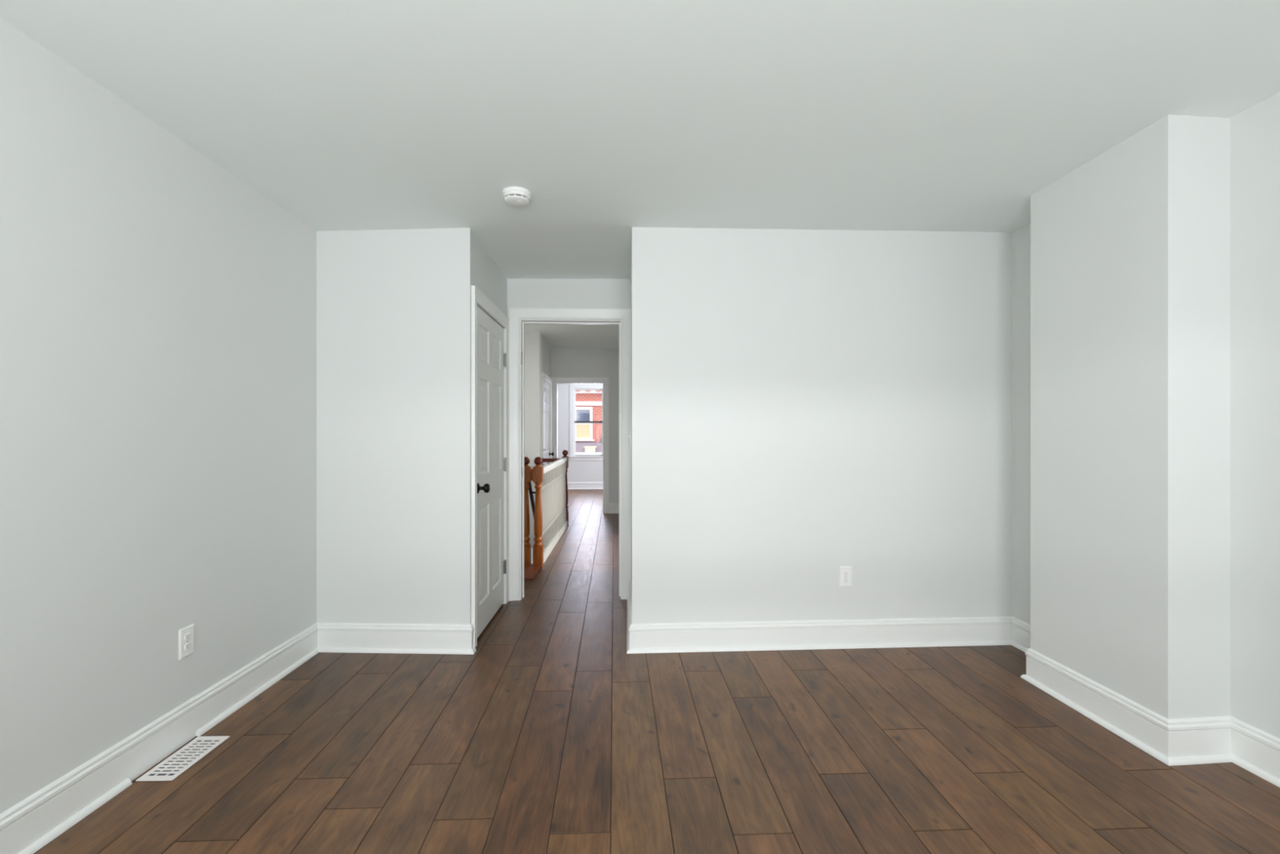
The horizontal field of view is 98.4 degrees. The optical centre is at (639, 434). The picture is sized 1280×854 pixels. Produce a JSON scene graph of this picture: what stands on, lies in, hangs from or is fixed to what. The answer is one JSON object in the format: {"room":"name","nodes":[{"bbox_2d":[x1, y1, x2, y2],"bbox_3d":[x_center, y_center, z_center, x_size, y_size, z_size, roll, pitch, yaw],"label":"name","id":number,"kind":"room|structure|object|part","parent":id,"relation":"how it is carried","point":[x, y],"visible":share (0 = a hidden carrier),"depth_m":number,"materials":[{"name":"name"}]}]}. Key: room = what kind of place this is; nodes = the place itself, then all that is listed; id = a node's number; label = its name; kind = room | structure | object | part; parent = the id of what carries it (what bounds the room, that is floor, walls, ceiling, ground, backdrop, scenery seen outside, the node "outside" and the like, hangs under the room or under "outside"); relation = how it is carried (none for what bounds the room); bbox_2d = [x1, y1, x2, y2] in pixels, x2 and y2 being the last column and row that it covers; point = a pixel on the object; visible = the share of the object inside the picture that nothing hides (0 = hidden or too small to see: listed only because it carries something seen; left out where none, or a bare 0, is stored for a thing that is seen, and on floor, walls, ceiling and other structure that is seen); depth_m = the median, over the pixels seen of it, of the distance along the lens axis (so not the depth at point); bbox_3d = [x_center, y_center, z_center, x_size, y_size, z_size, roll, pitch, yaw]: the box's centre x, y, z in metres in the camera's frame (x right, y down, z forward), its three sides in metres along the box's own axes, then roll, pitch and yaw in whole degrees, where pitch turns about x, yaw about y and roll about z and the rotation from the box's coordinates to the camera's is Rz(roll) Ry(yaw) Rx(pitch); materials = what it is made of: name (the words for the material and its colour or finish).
{"room":"empty bedroom","nodes":[
{"label":"empty bedroom","id":0,"kind":"room"},
{"bbox_2d":[0,17,316,813],"bbox_3d":[-1.881,0.000,0.806,0.120,2.700,4.789,0,0,-1],"label":"wall","id":1,"kind":"structure","parent":0,"point":[158,308],"depth_m":2.01,"materials":[{"name":"paint"}]},
{"bbox_2d":[0,622,319,853],"bbox_3d":[-1.806,1.170,0.809,0.030,0.160,4.786,0,0,-1],"label":"baseboard","id":2,"kind":"structure","parent":1,"relation":"attached to","point":[28,825],"depth_m":2.00,"materials":[{"name":"paint"}]},
{"bbox_3d":[-1.786,1.240,0.196,0.018,0.021,3.559,0,0,-1],"label":"shoe molding","id":3,"kind":"part","parent":2,"relation":"part of","materials":[{"name":"paint"}]},
{"bbox_3d":[-1.844,1.240,2.739,0.018,0.021,0.901,0,0,-1],"label":"shoe molding","id":4,"kind":"part","parent":2,"relation":"part of","materials":[{"name":"paint"}]},
{"bbox_2d":[178,623,194,659],"bbox_3d":[-1.849,0.845,2.255,0.010,0.120,0.074,0,0,-1],"label":"electrical outlet","id":5,"kind":"object","parent":1,"relation":"attached to","point":[186,634],"visible":1,"depth_m":2.25,"materials":[{"name":"white plastic"}]},
{"bbox_2d":[184,632,191,640],"bbox_3d":[-1.846,0.825,2.255,0.003,0.027,0.034,0,0,-1],"label":"receptacle","id":6,"kind":"object","parent":5,"relation":"attached to","point":[188,636],"depth_m":2.25,"materials":[{"name":"white plastic"}]},
{"bbox_2d":[184,642,191,650],"bbox_3d":[-1.846,0.865,2.255,0.003,0.027,0.034,0,0,-1],"label":"receptacle","id":7,"kind":"object","parent":5,"relation":"attached to","point":[188,646],"depth_m":2.25,"materials":[{"name":"white plastic"}]},
{"bbox_2d":[471,231,506,328],"bbox_3d":[-1.041,0.000,3.683,0.102,2.700,0.967,0,0,-2],"label":"wall","id":8,"kind":"structure","parent":0,"point":[487,277],"depth_m":3.58,"materials":[{"name":"paint"}]},
{"bbox_2d":[470,622,476,653],"bbox_3d":[-0.961,1.170,3.167,0.030,0.160,0.056,0,0,-3],"label":"baseboard","id":9,"kind":"structure","parent":8,"relation":"attached to","point":[473,649],"depth_m":3.17,"materials":[{"name":"paint"}]},
{"bbox_2d":[476,305,506,638],"bbox_3d":[-0.975,0.227,3.694,0.107,2.014,0.821,0,0,-2],"label":"door","id":10,"kind":"structure","parent":8,"relation":"in","point":[491,357],"depth_m":3.66,"materials":[{"name":"paint"}]},
{"bbox_3d":[-0.949,0.325,3.349,0.072,0.064,0.064,0,0,-2],"label":"knob","id":11,"kind":"part","parent":10,"relation":"part of","materials":[{"name":"black metal"}]},
{"bbox_2d":[471,285,631,647],"bbox_3d":[-0.571,0.149,3.773,1.059,2.202,1.112,0,0,-3],"label":"door frame","id":12,"kind":"structure","parent":8,"relation":"attached to","point":[517,317],"depth_m":4.16,"materials":[{"name":"paint"}]},
{"bbox_2d":[524,331,531,544],"bbox_3d":[-1.769,-0.025,7.376,0.650,3.050,0.100,0,0,-3],"label":"wall","id":13,"kind":"structure","parent":0,"point":[527,335],"depth_m":7.34,"materials":[{"name":"paint"}]},
{"bbox_2d":[531,546,533,563],"bbox_3d":[-1.621,2.700,7.923,0.995,2.699,0.820,0,0,-3],"label":"wall","id":14,"kind":"structure","parent":0,"point":[531,547],"depth_m":8.23,"materials":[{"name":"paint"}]},
{"bbox_2d":[531,331,551,546],"bbox_3d":[-1.424,-0.025,8.043,0.100,3.050,1.400,0,0,-3],"label":"wall","id":15,"kind":"structure","parent":0,"point":[540,348],"depth_m":7.35,"materials":[{"name":"paint"}]},
{"bbox_2d":[542,372,551,466],"bbox_3d":[-1.418,0.193,8.148,0.120,2.115,1.050,0,0,-3],"label":"door frame","id":16,"kind":"structure","parent":15,"relation":"attached to","point":[544,376],"depth_m":8.45,"materials":[{"name":"paint"}]},
{"bbox_2d":[543,379,554,465],"bbox_3d":[-1.365,0.227,8.150,0.107,2.014,0.870,0,0,-3],"label":"door","id":17,"kind":"structure","parent":15,"relation":"in","point":[546,385],"depth_m":8.18,"materials":[{"name":"paint"}]},
{"bbox_2d":[506,279,631,318],"bbox_3d":[-0.947,-0.075,4.221,2.200,2.850,0.140,0,0,-3],"label":"wall","id":18,"kind":"structure","parent":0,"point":[521,293],"depth_m":4.18,"materials":[{"name":"paint"}]},
{"bbox_2d":[524,324,618,348],"bbox_3d":[-0.004,-1.460,6.572,4.200,0.180,4.470,0,0,-3],"label":"ceiling","id":19,"kind":"structure","parent":0,"point":[557,335],"depth_m":7.61,"materials":[{"name":"paint"}]},
{"bbox_2d":[557,383,603,482],"bbox_3d":[-0.942,-0.100,12.755,4.700,2.900,0.150,0,0,-3],"label":"wall","id":20,"kind":"structure","parent":0,"point":[579,471],"depth_m":12.65,"materials":[{"name":"paint"}]},
{"bbox_2d":[567,481,603,488],"bbox_3d":[-0.988,1.170,12.663,4.400,0.160,0.030,0,0,-3],"label":"baseboard","id":21,"kind":"structure","parent":20,"relation":"attached to","point":[588,485],"depth_m":12.65,"materials":[{"name":"paint"}]},
{"bbox_3d":[-0.987,1.240,12.657,4.400,0.021,0.018,0,0,-3],"label":"shoe molding","id":22,"kind":"part","parent":21,"relation":"part of","materials":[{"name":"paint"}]},
{"bbox_2d":[568,384,603,460],"bbox_3d":[-1.180,-0.280,12.704,0.900,1.740,0.170,0,0,-3],"label":"window","id":23,"kind":"structure","parent":20,"relation":"in","point":[573,388],"depth_m":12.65,"materials":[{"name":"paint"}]},
{"bbox_2d":[576,424,590,438],"bbox_3d":[-2.769,-0.160,26.890,0.660,0.660,0.019,0,0,-3],"label":"blind","id":24,"kind":"object","parent":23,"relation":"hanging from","point":[583,431],"depth_m":26.88,"materials":[{"name":"beige fabric"}]},
{"bbox_3d":[-1.178,0.507,12.674,0.900,0.025,0.110,0,0,-3],"label":"sill","id":25,"kind":"part","parent":23,"relation":"part of","materials":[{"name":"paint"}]},
{"bbox_3d":[-1.182,-0.652,12.759,0.650,0.785,0.030,0,0,-3],"label":"sash","id":26,"kind":"part","parent":23,"relation":"part of","materials":[{"name":"paint"}]},
{"bbox_3d":[-1.181,0.090,12.726,0.650,0.780,0.030,0,0,-3],"label":"sash","id":27,"kind":"part","parent":23,"relation":"part of","materials":[{"name":"paint"}]},
{"bbox_3d":[-1.181,-0.292,12.726,0.648,0.036,0.037,0,0,-3],"label":"lock rail","id":28,"kind":"part","parent":23,"relation":"part of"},
{"bbox_2d":[583,445,596,452],"bbox_3d":[-2.300,0.695,25.521,0.570,0.310,0.520,0,0,-3],"label":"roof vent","id":29,"kind":"object","parent":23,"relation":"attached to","point":[588,448],"depth_m":25.32,"materials":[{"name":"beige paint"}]},
{"bbox_2d":[551,347,618,502],"bbox_3d":[-0.850,-0.100,8.830,1.520,2.900,0.120,0,0,-3],"label":"wall","id":30,"kind":"structure","parent":0,"point":[565,362],"depth_m":8.79,"materials":[{"name":"paint"}]},
{"bbox_2d":[551,377,608,513],"bbox_3d":[-0.955,0.170,8.816,0.919,2.160,0.143,0,0,-3],"label":"door frame","id":31,"kind":"structure","parent":30,"relation":"attached to","point":[555,380],"depth_m":8.77,"materials":[{"name":"paint"}]},
{"bbox_2d":[608,502,618,513],"bbox_3d":[-0.345,1.170,8.778,0.316,0.160,0.030,0,0,-3],"label":"baseboard","id":32,"kind":"structure","parent":30,"relation":"attached to","point":[613,507],"depth_m":8.78,"materials":[{"name":"paint"}]},
{"bbox_2d":[631,254,631,599],"bbox_3d":[-0.008,0.000,3.704,0.100,2.700,0.981,0,0,-1],"label":"wall","id":33,"kind":"structure","parent":0,"point":[631,255],"depth_m":3.66,"materials":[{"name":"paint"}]},
{"bbox_2d":[626,578,631,651],"bbox_3d":[-0.072,1.170,3.670,0.030,0.160,1.039,0,0,-1],"label":"baseboard","id":34,"kind":"structure","parent":33,"relation":"attached to","point":[628,599],"depth_m":3.58,"materials":[{"name":"paint"}]},
{"bbox_3d":[-0.078,1.240,3.670,0.018,0.021,1.039,0,0,-1],"label":"shoe molding","id":35,"kind":"part","parent":34,"relation":"part of","materials":[{"name":"paint"}]},
{"bbox_2d":[0,0,1279,279],"bbox_3d":[0.215,-1.333,1.291,4.550,0.334,5.960,0,0,-3],"label":"ceiling","id":36,"kind":"structure","parent":0,"point":[615,117],"depth_m":1.98,"materials":[{"name":"paint"}]},
{"bbox_2d":[502,186,531,206],"bbox_3d":[-0.609,-1.171,2.735,0.138,0.052,0.138,0,0,-3],"label":"smoke detector","id":37,"kind":"object","parent":36,"relation":"attached to","point":[513,196],"visible":1,"depth_m":2.69,"materials":[{"name":"white plastic"}]},
{"bbox_2d":[33,488,1279,853],"bbox_3d":[-0.490,1.300,5.538,5.667,0.100,14.510,0,0,-3],"label":"floor","id":38,"kind":"structure","parent":0,"point":[549,737],"depth_m":2.11,"materials":[{"name":"brown wood"}]},
{"bbox_2d":[133,735,230,781],"bbox_3d":[-1.760,1.247,2.137,0.139,0.005,0.294,0,0,-1],"label":"floor vent","id":39,"kind":"object","parent":38,"relation":"in","point":[186,756],"visible":1,"depth_m":2.12,"materials":[{"name":"metal"}]},
{"bbox_2d":[524,563,539,579],"bbox_3d":[-1.404,1.244,5.013,0.940,0.012,0.545,0,0,-3],"label":"stair nosing","id":40,"kind":"structure","parent":38,"relation":"on","point":[530,571],"depth_m":4.98,"materials":[{"name":"brown wood"}]},
{"bbox_2d":[524,449,568,567],"bbox_3d":[-1.112,0.730,6.395,0.371,1.040,2.420,0,0,-3],"label":"stair railing","id":41,"kind":"object","parent":38,"relation":"on","point":[551,517],"visible":0.94,"depth_m":5.64,"materials":[{"name":"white wood"}]},
{"bbox_3d":[-1.086,0.767,5.240,0.090,0.966,0.090,0,0,-3],"label":"newel post","id":42,"kind":"part","parent":41,"relation":"part of","materials":[{"name":"orange wood"}]},
{"bbox_3d":[-1.026,0.380,5.238,0.036,0.110,0.040,0,0,-3],"label":"short rail","id":43,"kind":"part","parent":41,"relation":"part of","materials":[{"name":"orange wood"}]},
{"bbox_2d":[528,481,535,517],"bbox_3d":[-1.141,0.860,6.164,0.168,0.850,1.200,0,0,-3],"label":"stair handrail","id":44,"kind":"object","parent":41,"relation":"attached to","point":[530,489],"visible":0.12,"depth_m":5.85,"materials":[{"name":"black metal"}]},
{"bbox_3d":[-0.966,0.767,5.236,0.090,0.966,0.090,0,0,-3],"label":"newel post","id":45,"kind":"part","parent":41,"relation":"part of","materials":[{"name":"orange wood"}]},
{"bbox_3d":[-1.211,0.350,7.554,0.281,0.050,0.055,0,0,-4],"label":"cross rail","id":46,"kind":"part","parent":41,"relation":"part of","materials":[{"name":"red wood"}]},
{"bbox_3d":[-0.996,0.352,6.403,0.058,0.079,2.242,0,0,-1],"label":"handrail","id":47,"kind":"part","parent":41,"relation":"part of","materials":[{"name":"paint"}]},
{"bbox_3d":[-0.996,1.162,6.403,0.045,0.030,2.242,0,0,-1],"label":"rail","id":48,"kind":"part","parent":41,"relation":"part of","materials":[{"name":"beige paint"}]},
{"bbox_3d":[-1.026,0.767,7.566,0.090,0.966,0.090,0,0,-3],"label":"newel post","id":49,"kind":"part","parent":41,"relation":"part of","materials":[{"name":"red wood"}]},
{"bbox_2d":[316,226,1012,624],"bbox_3d":[0.172,0.000,3.317,4.359,2.700,0.244,0,0,-3],"label":"wall","id":50,"kind":"structure","parent":0,"point":[807,404],"depth_m":3.22,"materials":[{"name":"paint"}]},
{"bbox_2d":[316,622,473,653],"bbox_3d":[-1.410,1.170,3.171,0.932,0.160,0.030,0,0,2],"label":"baseboard","id":51,"kind":"structure","parent":50,"relation":"attached to","point":[356,637],"depth_m":3.17,"materials":[{"name":"paint"}]},
{"bbox_3d":[-1.404,1.240,3.165,0.919,0.021,0.018,0,0,2],"label":"shoe molding","id":52,"kind":"part","parent":51,"relation":"part of","materials":[{"name":"paint"}]},
{"bbox_2d":[626,616,1012,653],"bbox_3d":[1.079,1.170,3.231,2.315,0.160,0.030,0,0,-3],"label":"baseboard","id":53,"kind":"structure","parent":50,"relation":"attached to","point":[735,636],"depth_m":3.23,"materials":[{"name":"paint"}]},
{"bbox_3d":[1.073,1.240,3.225,2.303,0.021,0.018,0,0,-3],"label":"shoe molding","id":54,"kind":"part","parent":53,"relation":"part of","materials":[{"name":"paint"}]},
{"bbox_2d":[839,565,852,586],"bbox_3d":[1.213,0.836,3.249,0.074,0.120,0.010,0,0,-3],"label":"electrical outlet","id":55,"kind":"object","parent":50,"relation":"attached to","point":[845,572],"visible":1,"depth_m":3.25,"materials":[{"name":"white plastic"}]},
{"bbox_2d":[843,570,848,575],"bbox_3d":[1.213,0.816,3.246,0.034,0.027,0.003,0,0,-3],"label":"receptacle","id":56,"kind":"object","parent":55,"relation":"attached to","point":[845,572],"depth_m":3.25,"materials":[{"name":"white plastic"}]},
{"bbox_2d":[843,577,848,582],"bbox_3d":[1.213,0.856,3.246,0.034,0.027,0.003,0,0,-3],"label":"receptacle","id":57,"kind":"object","parent":55,"relation":"attached to","point":[845,580],"depth_m":3.25,"materials":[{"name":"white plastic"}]},
{"bbox_2d":[1030,115,1230,719],"bbox_3d":[2.140,0.000,2.472,0.265,2.700,0.700,0,0,-3],"label":"wall","id":58,"kind":"structure","parent":0,"point":[1130,248],"depth_m":2.26,"materials":[{"name":"paint"}]},
{"bbox_2d":[1020,648,1168,765],"bbox_3d":[1.993,1.170,2.464,0.030,0.160,0.761,0,0,-3],"label":"baseboard","id":59,"kind":"structure","parent":58,"relation":"attached to","point":[1141,726],"depth_m":2.39,"materials":[{"name":"paint"}]},
{"bbox_2d":[1168,715,1231,765],"bbox_3d":[2.142,1.170,2.112,0.297,0.160,0.030,0,0,-5],"label":"baseboard","id":60,"kind":"structure","parent":58,"relation":"attached to","point":[1203,740],"depth_m":2.11,"materials":[{"name":"paint"}]},
{"bbox_3d":[2.136,1.240,2.105,0.284,0.021,0.018,0,0,-5],"label":"shoe molding","id":61,"kind":"part","parent":60,"relation":"part of","materials":[{"name":"paint"}]},
{"bbox_2d":[1012,92,1279,737],"bbox_3d":[2.400,0.000,1.025,0.120,2.700,4.825,0,0,-3],"label":"wall","id":62,"kind":"structure","parent":0,"point":[1255,131],"depth_m":2.08,"materials":[{"name":"paint"}]},
{"bbox_2d":[1011,616,1030,652],"bbox_3d":[2.230,1.170,3.069,0.030,0.160,0.485,0,0,-3],"label":"baseboard","id":63,"kind":"structure","parent":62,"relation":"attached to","point":[1020,630],"depth_m":3.23,"materials":[{"name":"paint"}]},
{"bbox_3d":[2.224,1.240,3.069,0.018,0.021,0.461,0,0,-3],"label":"shoe molding","id":64,"kind":"part","parent":63,"relation":"part of","materials":[{"name":"paint"}]},
{"bbox_2d":[1230,715,1279,786],"bbox_3d":[2.355,1.170,0.376,0.030,0.160,3.532,0,0,-3],"label":"baseboard","id":65,"kind":"structure","parent":62,"relation":"attached to","point":[1257,751],"depth_m":2.04,"materials":[{"name":"paint"}]},
{"bbox_3d":[2.349,1.240,0.369,0.018,0.021,3.519,0,0,-3],"label":"shoe molding","id":66,"kind":"part","parent":65,"relation":"part of","materials":[{"name":"paint"}]}
]}

